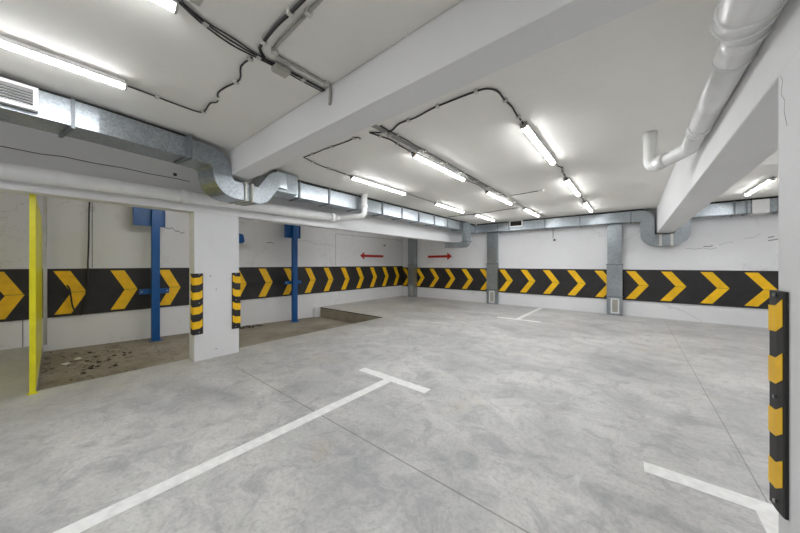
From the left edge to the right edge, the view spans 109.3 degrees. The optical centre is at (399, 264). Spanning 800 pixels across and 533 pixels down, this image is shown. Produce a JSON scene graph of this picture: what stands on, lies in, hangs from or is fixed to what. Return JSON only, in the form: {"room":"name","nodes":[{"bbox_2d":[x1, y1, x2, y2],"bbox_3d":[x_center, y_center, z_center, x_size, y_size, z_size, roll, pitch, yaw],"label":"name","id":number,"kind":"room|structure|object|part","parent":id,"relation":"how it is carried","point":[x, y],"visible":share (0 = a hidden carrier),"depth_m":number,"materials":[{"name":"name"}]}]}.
{"room":"parking garage","nodes":[
{"label":"parking garage","id":0,"kind":"room"},
{"bbox_2d":[0,192,402,351],"bbox_3d":[-4.461,0.215,6.382,0.203,3.070,14.600,0,0,39],"label":"wall","id":1,"kind":"structure","parent":0,"point":[115,242],"depth_m":5.43,"materials":[{"name":"white paint"}]},
{"bbox_2d":[43,197,46,344],"bbox_3d":[-5.728,-0.011,4.575,0.043,2.614,0.044,0,0,39],"label":"pipe","id":2,"kind":"object","parent":1,"relation":"attached to","point":[44,198],"visible":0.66,"depth_m":4.56,"materials":[{"name":"grey metal"}]},
{"bbox_2d":[0,266,402,321],"bbox_3d":[-3.622,0.475,7.226,0.027,0.800,11.770,0,0,39],"label":"band","id":3,"kind":"object","parent":1,"relation":"attached to","point":[109,289],"visible":0.84,"depth_m":5.47,"materials":[{"name":"black paint"}]},
{"bbox_2d":[239,233,244,242],"bbox_3d":[-3.806,-0.910,6.710,0.120,0.819,0.199,0,0,39],"label":"switch","id":4,"kind":"object","parent":1,"relation":"attached to","point":[241,236],"visible":0.46,"depth_m":6.69,"materials":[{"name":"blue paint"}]},
{"bbox_2d":[360,253,382,258],"bbox_3d":[-1.020,-0.300,10.414,0.003,0.280,1.200,0,0,39],"label":"direction arrow","id":5,"kind":"object","parent":1,"relation":"attached to","point":[362,255],"visible":1,"depth_m":10.34,"materials":[{"name":"red paint"}]},
{"bbox_2d":[0,295,771,532],"bbox_3d":[0.637,1.445,2.194,13.000,0.290,14.200,0,0,39],"label":"floor","id":6,"kind":"structure","parent":0,"point":[552,424],"depth_m":2.24,"materials":[{"name":"concrete"}]},
{"bbox_2d":[27,194,41,395],"bbox_3d":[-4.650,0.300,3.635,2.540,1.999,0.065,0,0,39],"label":"post","id":7,"kind":"object","parent":6,"relation":"on","point":[35,219],"visible":1,"depth_m":2.85,"materials":[{"name":"yellow metal"}]},
{"bbox_3d":[-3.749,0.296,2.896,0.190,1.991,0.040,0,0,39],"label":"post","id":8,"kind":"part","parent":7,"relation":"part of","materials":[{"name":"yellow metal"}]},
{"bbox_2d":[133,207,168,341],"bbox_3d":[-4.730,0.073,5.412,0.180,2.782,0.530,0,0,39],"label":"lift post","id":9,"kind":"object","parent":6,"relation":"on","point":[154,218],"visible":0.73,"depth_m":5.40,"materials":[{"name":"blue metal"}]},
{"bbox_3d":[-4.787,-0.931,5.417,0.055,0.410,0.465,0,0,39],"label":"head plate","id":10,"kind":"part","parent":9,"relation":"part of","materials":[{"name":"blue paint"}]},
{"bbox_3d":[-4.752,0.521,5.488,0.049,0.095,0.440,0,0,39],"label":"cross arm","id":11,"kind":"part","parent":9,"relation":"part of","materials":[{"name":"blue paint"}]},
{"bbox_2d":[49,324,262,379],"bbox_3d":[-4.305,1.496,5.988,2.306,0.164,5.255,0,0,12],"label":"rubble","id":12,"kind":"object","parent":6,"relation":"on","point":[91,366],"visible":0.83,"depth_m":4.21,"materials":[{"name":"grey stone"}]},
{"bbox_2d":[189,212,238,361],"bbox_3d":[-2.639,0.300,4.046,0.224,2.000,0.553,0,0,39],"label":"pillar","id":13,"kind":"structure","parent":6,"relation":"on","point":[213,238],"depth_m":3.94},
{"bbox_2d":[190,273,202,334],"bbox_3d":[-2.736,0.532,3.816,0.123,0.815,0.122,0,0,39],"label":"guard","id":14,"kind":"object","parent":13,"relation":"attached to","point":[196,280],"visible":1,"depth_m":3.77,"materials":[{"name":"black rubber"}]},
{"bbox_2d":[232,273,240,328],"bbox_3d":[-2.432,0.532,4.186,0.123,0.815,0.122,0,0,39],"label":"guard","id":15,"kind":"object","parent":13,"relation":"attached to","point":[236,277],"visible":0.99,"depth_m":4.15,"materials":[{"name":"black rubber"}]},
{"bbox_2d":[53,368,430,532],"bbox_3d":[-1.861,1.299,1.059,0.980,0.002,5.675,0,0,39],"label":"parking line","id":16,"kind":"object","parent":6,"relation":"on","point":[102,515],"visible":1,"depth_m":1.85,"materials":[{"name":"paint"}]},
{"bbox_2d":[284,224,300,322],"bbox_3d":[-2.867,0.120,7.680,0.180,2.876,0.490,0,0,39],"label":"lift post","id":17,"kind":"object","parent":6,"relation":"on","point":[293,232],"visible":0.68,"depth_m":7.65,"materials":[{"name":"blue metal"}]},
{"bbox_3d":[-2.916,-0.927,7.695,0.055,0.430,0.450,0,0,39],"label":"head plate","id":18,"kind":"part","parent":17,"relation":"part of","materials":[{"name":"blue paint"}]},
{"bbox_3d":[-2.914,0.493,7.726,0.049,0.090,0.480,0,0,39],"label":"cross arm","id":19,"kind":"part","parent":17,"relation":"part of","materials":[{"name":"blue paint"}]},
{"bbox_2d":[408,238,416,296],"bbox_3d":[0.496,-0.011,11.325,0.350,2.613,0.203,0,0,39],"label":"duct","id":20,"kind":"object","parent":6,"relation":"on","point":[412,243],"visible":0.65,"depth_m":11.25,"materials":[{"name":"metal"}]},
{"bbox_2d":[486,232,498,303],"bbox_3d":[3.027,0.134,9.286,0.380,2.326,0.145,0,0,39],"label":"duct","id":21,"kind":"object","parent":6,"relation":"on","point":[492,289],"visible":1,"depth_m":9.22,"materials":[{"name":"metal"}]},
{"bbox_2d":[489,291,494,302],"bbox_3d":[2.989,1.060,9.232,0.180,0.380,0.012,0,0,39],"label":"grille","id":22,"kind":"object","parent":21,"relation":"attached to","point":[491,293],"depth_m":9.22,"materials":[{"name":"grey plastic"}]},
{"bbox_2d":[498,308,541,321],"bbox_3d":[3.475,1.299,7.524,0.980,0.002,2.320,0,0,39],"label":"parking line","id":23,"kind":"object","parent":6,"relation":"on","point":[537,309],"visible":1,"depth_m":6.90,"materials":[{"name":"paint"}]},
{"bbox_2d":[606,223,622,315],"bbox_3d":[5.494,0.134,7.260,0.345,2.326,0.145,0,0,39],"label":"duct","id":24,"kind":"object","parent":6,"relation":"on","point":[614,264],"visible":1,"depth_m":7.21,"materials":[{"name":"metal"}]},
{"bbox_2d":[611,298,618,313],"bbox_3d":[5.460,1.060,7.202,0.175,0.380,0.012,0,0,39],"label":"grille","id":25,"kind":"object","parent":24,"relation":"attached to","point":[614,301],"depth_m":7.20,"materials":[{"name":"grey plastic"}]},
{"bbox_2d":[644,462,778,532],"bbox_3d":[1.762,1.299,1.286,0.980,0.002,0.695,0,0,39],"label":"parking line","id":26,"kind":"object","parent":6,"relation":"on","point":[768,515],"visible":0.86,"depth_m":1.59,"materials":[{"name":"paint"}]},
{"bbox_2d":[779,49,799,532],"bbox_3d":[1.374,0.290,0.774,0.280,2.019,0.580,0,0,39],"label":"pillar","id":27,"kind":"structure","parent":6,"relation":"on","point":[789,79],"depth_m":1.00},
{"bbox_2d":[768,290,788,520],"bbox_3d":[1.455,0.507,1.034,0.123,0.815,0.122,0,0,39],"label":"guard","id":28,"kind":"object","parent":27,"relation":"attached to","point":[778,307],"visible":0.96,"depth_m":1.04,"materials":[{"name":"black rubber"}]},
{"bbox_2d":[0,0,778,225],"bbox_3d":[0.637,-1.395,2.194,13.200,0.150,14.400,0,0,39],"label":"ceiling","id":29,"kind":"structure","parent":0,"point":[591,98],"depth_m":2.15,"materials":[{"name":"white paint"}]},
{"bbox_2d":[0,35,126,89],"bbox_3d":[-2.393,-1.290,1.545,0.068,0.059,1.311,0,0,39],"label":"strip light","id":30,"kind":"object","parent":29,"relation":"attached to","point":[5,42],"visible":1,"depth_m":1.80,"materials":[{"name":"white plastic"}]},
{"bbox_2d":[66,202,89,314],"bbox_3d":[-5.502,-0.219,4.853,0.037,2.199,0.276,0,0,39],"label":"power cable","id":31,"kind":"object","parent":29,"relation":"hanging from","point":[73,308],"visible":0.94,"depth_m":4.93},
{"bbox_2d":[0,76,186,135],"bbox_3d":[-3.130,-1.302,1.590,0.094,0.034,3.290,0,0,36],"label":"strip","id":32,"kind":"object","parent":29,"relation":"attached to","point":[44,90],"visible":0.15,"depth_m":2.39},
{"bbox_2d":[152,0,178,13],"bbox_3d":[-1.536,-1.290,0.918,0.068,0.059,1.311,0,0,39],"label":"strip light","id":33,"kind":"object","parent":29,"relation":"attached to","point":[172,5],"visible":1,"depth_m":1.39,"materials":[{"name":"white plastic"}]},
{"bbox_2d":[0,162,367,221],"bbox_3d":[-3.613,-1.000,2.186,0.627,0.637,8.775,0,0,39],"label":"drain pipe","id":34,"kind":"object","parent":29,"relation":"attached to","point":[8,171],"visible":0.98,"depth_m":3.23,"materials":[{"name":"white plastic"}]},
{"bbox_2d":[128,55,252,113],"bbox_3d":[-1.461,-1.306,1.964,1.032,0.024,0.501,0,0,39],"label":"power cable","id":35,"kind":"object","parent":29,"relation":"attached to","point":[249,58],"visible":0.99,"depth_m":2.15,"materials":[{"name":"black rubber"}]},
{"bbox_2d":[179,0,202,15],"bbox_3d":[-1.041,-1.301,1.399,0.166,0.036,0.090,0,0,39],"label":"power cable","id":36,"kind":"object","parent":29,"relation":"attached to","point":[196,2],"visible":1,"depth_m":1.41,"materials":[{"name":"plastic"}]},
{"bbox_3d":[-0.996,-1.307,1.387,0.080,0.024,0.050,0,0,39],"label":"plate","id":37,"kind":"part","parent":36,"relation":"part of","materials":[{"name":"grey plastic"}]},
{"bbox_2d":[0,121,461,242],"bbox_3d":[-2.228,-1.010,4.548,0.223,0.619,14.198,0,0,39],"label":"ceiling beam","id":38,"kind":"structure","parent":29,"relation":"attached to","point":[21,145],"depth_m":3.27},
{"bbox_2d":[0,90,476,233],"bbox_3d":[-0.954,-1.028,5.127,0.810,0.540,11.599,0,0,35],"label":"air duct","id":39,"kind":"object","parent":29,"relation":"attached to","point":[62,116],"visible":1,"depth_m":2.91,"materials":[{"name":"metal"}]},
{"bbox_2d":[0,77,38,112],"bbox_3d":[-2.834,-1.188,1.840,0.108,0.166,0.600,0,0,36],"label":"grille","id":40,"kind":"object","parent":39,"relation":"attached to","point":[12,93],"visible":0.98,"depth_m":1.99,"materials":[{"name":"white metal"}]},
{"bbox_2d":[445,222,471,247],"bbox_3d":[1.806,-0.887,8.843,0.805,0.745,0.300,0,0,39],"label":"branch","id":41,"kind":"object","parent":39,"relation":"attached to","point":[466,227],"visible":1,"depth_m":8.61,"materials":[{"name":"metal"}]},
{"bbox_2d":[178,0,323,90],"bbox_3d":[-0.862,-1.306,1.782,0.076,0.022,0.910,0,0,35],"label":"power cable","id":42,"kind":"object","parent":29,"relation":"attached to","point":[205,24],"visible":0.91,"depth_m":1.70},
{"bbox_2d":[179,2,322,91],"bbox_3d":[-0.879,-1.306,1.795,0.090,0.010,0.912,0,0,35],"label":"power cable","id":43,"kind":"object","parent":29,"relation":"attached to","point":[197,19],"visible":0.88,"depth_m":1.71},
{"bbox_2d":[185,4,324,90],"bbox_3d":[-0.851,-1.306,1.774,0.065,0.010,0.910,0,0,36],"label":"power cable","id":44,"kind":"object","parent":29,"relation":"attached to","point":[196,14],"visible":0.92,"depth_m":1.67,"materials":[{"name":"black rubber"}]},
{"bbox_2d":[271,62,290,77],"bbox_3d":[-0.786,-1.280,1.875,0.075,0.033,0.100,0,0,39],"label":"junction box","id":45,"kind":"object","parent":29,"relation":"attached to","point":[277,68],"visible":1,"depth_m":1.86,"materials":[{"name":"grey plastic"}]},
{"bbox_3d":[-0.786,-1.265,1.875,0.067,0.005,0.092,0,0,39],"label":"lid","id":46,"kind":"part","parent":45,"relation":"part of","materials":[{"name":"grey plastic"}]},
{"bbox_2d":[258,0,305,58],"bbox_3d":[-0.421,-1.306,1.384,1.208,0.031,0.088,0,0,39],"label":"power cable","id":47,"kind":"object","parent":29,"relation":"attached to","point":[290,12],"visible":1,"depth_m":1.53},
{"bbox_2d":[271,0,331,104],"bbox_3d":[-0.120,-1.247,1.457,1.436,0.156,0.476,0,0,39],"label":"conduit","id":48,"kind":"object","parent":29,"relation":"attached to","point":[308,12],"visible":1,"depth_m":1.67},
{"bbox_2d":[305,158,347,174],"bbox_3d":[-0.980,-1.306,3.829,0.058,0.024,0.810,0,0,32],"label":"power cable","id":49,"kind":"object","parent":29,"relation":"attached to","point":[312,161],"visible":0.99,"depth_m":3.84,"materials":[{"name":"grey plastic"}]},
{"bbox_2d":[303,137,360,157],"bbox_3d":[-0.805,-1.306,3.186,0.931,0.024,0.060,0,0,34],"label":"power cable","id":50,"kind":"object","parent":29,"relation":"attached to","point":[353,138],"visible":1,"depth_m":3.14,"materials":[{"name":"black rubber"}]},
{"bbox_2d":[349,175,405,194],"bbox_3d":[-0.330,-1.290,4.671,0.068,0.059,1.311,0,0,39],"label":"strip light","id":51,"kind":"object","parent":29,"relation":"attached to","point":[353,177],"visible":1,"depth_m":4.57,"materials":[{"name":"white plastic"}]},
{"bbox_2d":[298,180,474,224],"bbox_3d":[0.399,-1.298,6.906,0.050,0.042,6.580,0,0,39],"label":"strip","id":52,"kind":"object","parent":29,"relation":"attached to","point":[303,182],"visible":0.43,"depth_m":5.68,"materials":[{"name":"metal"}]},
{"bbox_2d":[370,133,410,152],"bbox_3d":[-0.079,-1.306,3.033,0.060,0.026,0.632,0,0,41],"label":"power cable","id":53,"kind":"object","parent":29,"relation":"attached to","point":[379,135],"visible":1,"depth_m":2.99,"materials":[{"name":"black rubber"}]},
{"bbox_2d":[411,152,465,180],"bbox_3d":[0.550,-1.290,3.805,0.068,0.059,1.311,0,0,39],"label":"strip light","id":54,"kind":"object","parent":29,"relation":"attached to","point":[416,155],"visible":0.98,"depth_m":3.68,"materials":[{"name":"white plastic"}]},
{"bbox_2d":[224,0,659,181],"bbox_3d":[-0.683,-1.176,2.373,4.929,0.286,0.220,0,0,39],"label":"ceiling beam","id":55,"kind":"structure","parent":29,"relation":"attached to","point":[471,41],"depth_m":1.58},
{"bbox_2d":[380,125,505,195],"bbox_3d":[0.926,-1.306,4.060,0.035,0.024,3.550,0,0,39],"label":"power cable","id":56,"kind":"object","parent":29,"relation":"attached to","point":[397,134],"visible":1,"depth_m":3.46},
{"bbox_2d":[369,88,520,133],"bbox_3d":[0.348,-1.306,2.441,1.427,0.027,0.550,0,0,11],"label":"power cable","id":57,"kind":"object","parent":29,"relation":"attached to","point":[504,100],"visible":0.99,"depth_m":2.32,"materials":[{"name":"black rubber"}]},
{"bbox_2d":[434,202,463,212],"bbox_3d":[1.139,-1.290,6.492,0.068,0.059,1.311,0,0,39],"label":"strip light","id":58,"kind":"object","parent":29,"relation":"attached to","point":[435,203],"visible":1,"depth_m":6.40,"materials":[{"name":"white plastic"}]},
{"bbox_2d":[371,126,545,217],"bbox_3d":[1.918,-1.306,5.348,0.081,0.030,6.900,0,0,39],"label":"conduit","id":59,"kind":"object","parent":29,"relation":"attached to","point":[374,127],"visible":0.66,"depth_m":3.59,"materials":[{"name":"grey metal"}]},
{"bbox_2d":[374,125,547,217],"bbox_3d":[1.942,-1.306,5.329,0.081,0.030,6.900,0,0,39],"label":"conduit","id":60,"kind":"object","parent":29,"relation":"attached to","point":[380,128],"visible":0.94,"depth_m":3.62,"materials":[{"name":"grey metal"}]},
{"bbox_2d":[448,208,513,216],"bbox_3d":[2.059,-1.306,7.228,1.864,0.026,0.144,0,0,42],"label":"power cable","id":61,"kind":"object","parent":29,"relation":"attached to","point":[510,208],"visible":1,"depth_m":7.29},
{"bbox_2d":[474,213,494,220],"bbox_3d":[2.344,-1.290,7.832,0.068,0.059,1.311,0,0,39],"label":"strip light","id":62,"kind":"object","parent":29,"relation":"attached to","point":[476,214],"visible":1,"depth_m":7.74,"materials":[{"name":"white plastic"}]},
{"bbox_2d":[485,190,511,204],"bbox_3d":[1.944,-1.290,5.533,0.068,0.059,1.311,0,0,39],"label":"strip light","id":63,"kind":"object","parent":29,"relation":"attached to","point":[486,191],"visible":1,"depth_m":5.45,"materials":[{"name":"white plastic"}]},
{"bbox_2d":[523,208,538,216],"bbox_3d":[3.272,-1.290,7.056,0.068,0.059,1.311,0,0,39],"label":"strip light","id":64,"kind":"object","parent":29,"relation":"attached to","point":[525,209],"visible":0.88,"depth_m":6.94,"materials":[{"name":"white plastic"}]},
{"bbox_2d":[519,121,555,164],"bbox_3d":[1.532,-1.290,3.102,0.068,0.059,1.311,0,0,39],"label":"strip light","id":65,"kind":"object","parent":29,"relation":"attached to","point":[524,126],"visible":1,"depth_m":2.95,"materials":[{"name":"white plastic"}]},
{"bbox_2d":[554,163,565,176],"bbox_3d":[2.243,-1.306,3.930,0.072,0.026,0.781,0,0,39],"label":"power cable","id":66,"kind":"object","parent":29,"relation":"attached to","point":[562,171],"visible":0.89,"depth_m":3.89,"materials":[{"name":"grey plastic"}]},
{"bbox_2d":[477,209,643,224],"bbox_3d":[4.178,-1.298,8.079,4.200,0.042,0.050,0,0,39],"label":"strip","id":67,"kind":"object","parent":29,"relation":"attached to","point":[634,209],"visible":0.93,"depth_m":7.65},
{"bbox_2d":[563,177,580,196],"bbox_3d":[2.909,-1.290,4.779,0.068,0.059,1.311,0,0,39],"label":"strip light","id":68,"kind":"object","parent":29,"relation":"attached to","point":[567,180],"visible":1,"depth_m":4.62,"materials":[{"name":"white plastic"}]},
{"bbox_2d":[565,180,579,195],"bbox_3d":[2.922,-1.274,4.795,0.054,0.022,1.246,0,0,39],"label":"diffuser","id":69,"kind":"object","parent":68,"relation":"attached to","point":[568,182],"depth_m":4.71,"materials":[{"name":"white plastic"}]},
{"bbox_2d":[582,201,592,211],"bbox_3d":[4.221,-1.290,6.367,0.068,0.059,1.311,0,0,39],"label":"strip light","id":70,"kind":"object","parent":29,"relation":"attached to","point":[585,203],"visible":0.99,"depth_m":6.24,"materials":[{"name":"white plastic"}]},
{"bbox_2d":[476,197,778,246],"bbox_3d":[6.313,-0.859,6.457,9.620,0.872,0.332,0,0,39],"label":"air duct","id":71,"kind":"object","parent":29,"relation":"attached to","point":[646,220],"visible":0.83,"depth_m":6.66,"materials":[{"name":"metal"}]},
{"bbox_2d":[509,220,522,226],"bbox_3d":[3.500,-1.230,8.562,0.380,0.190,0.028,0,0,39],"label":"grille","id":72,"kind":"object","parent":71,"relation":"attached to","point":[516,223],"visible":0.98,"depth_m":8.56,"materials":[{"name":"white metal"}]},
{"bbox_2d":[643,0,787,171],"bbox_3d":[-0.158,-1.093,-0.604,0.364,0.451,8.846,0,0,39],"label":"drain pipe","id":73,"kind":"object","parent":29,"relation":"hanging from","point":[741,27],"visible":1,"depth_m":1.28,"materials":[{"name":"white plastic"}]},
{"bbox_2d":[656,0,799,233],"bbox_3d":[1.774,-1.020,1.261,0.279,0.599,14.198,0,0,39],"label":"ceiling beam","id":74,"kind":"structure","parent":29,"relation":"attached to","point":[745,133],"depth_m":1.71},
{"bbox_2d":[710,196,778,203],"bbox_3d":[8.173,-1.298,4.798,4.640,0.042,0.050,0,0,39],"label":"strip","id":75,"kind":"object","parent":29,"relation":"attached to","point":[751,199],"visible":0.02,"depth_m":5.75,"materials":[{"name":"grey metal"}]},
{"bbox_2d":[744,177,775,195],"bbox_3d":[6.013,-1.290,4.753,0.068,0.059,1.311,0,0,39],"label":"strip light","id":76,"kind":"object","parent":29,"relation":"attached to","point":[767,181],"visible":1,"depth_m":4.63,"materials":[{"name":"white plastic"}]},
{"bbox_2d":[403,210,778,327],"bbox_3d":[5.207,0.015,7.757,13.000,2.670,0.201,0,0,39],"label":"wall","id":77,"kind":"structure","parent":0,"point":[738,242],"depth_m":7.13,"materials":[{"name":"white paint"}]},
{"bbox_2d":[428,253,451,259],"bbox_3d":[1.492,-0.290,10.678,1.050,0.280,0.003,0,0,39],"label":"direction arrow","id":78,"kind":"object","parent":77,"relation":"attached to","point":[447,256],"visible":1,"depth_m":10.62,"materials":[{"name":"red paint"}]},
{"bbox_2d":[403,267,778,308],"bbox_3d":[4.749,0.522,7.986,11.999,0.775,0.027,0,0,39],"label":"band","id":79,"kind":"object","parent":77,"relation":"attached to","point":[745,289],"visible":0.93,"depth_m":7.08,"materials":[{"name":"black paint"}]}
]}

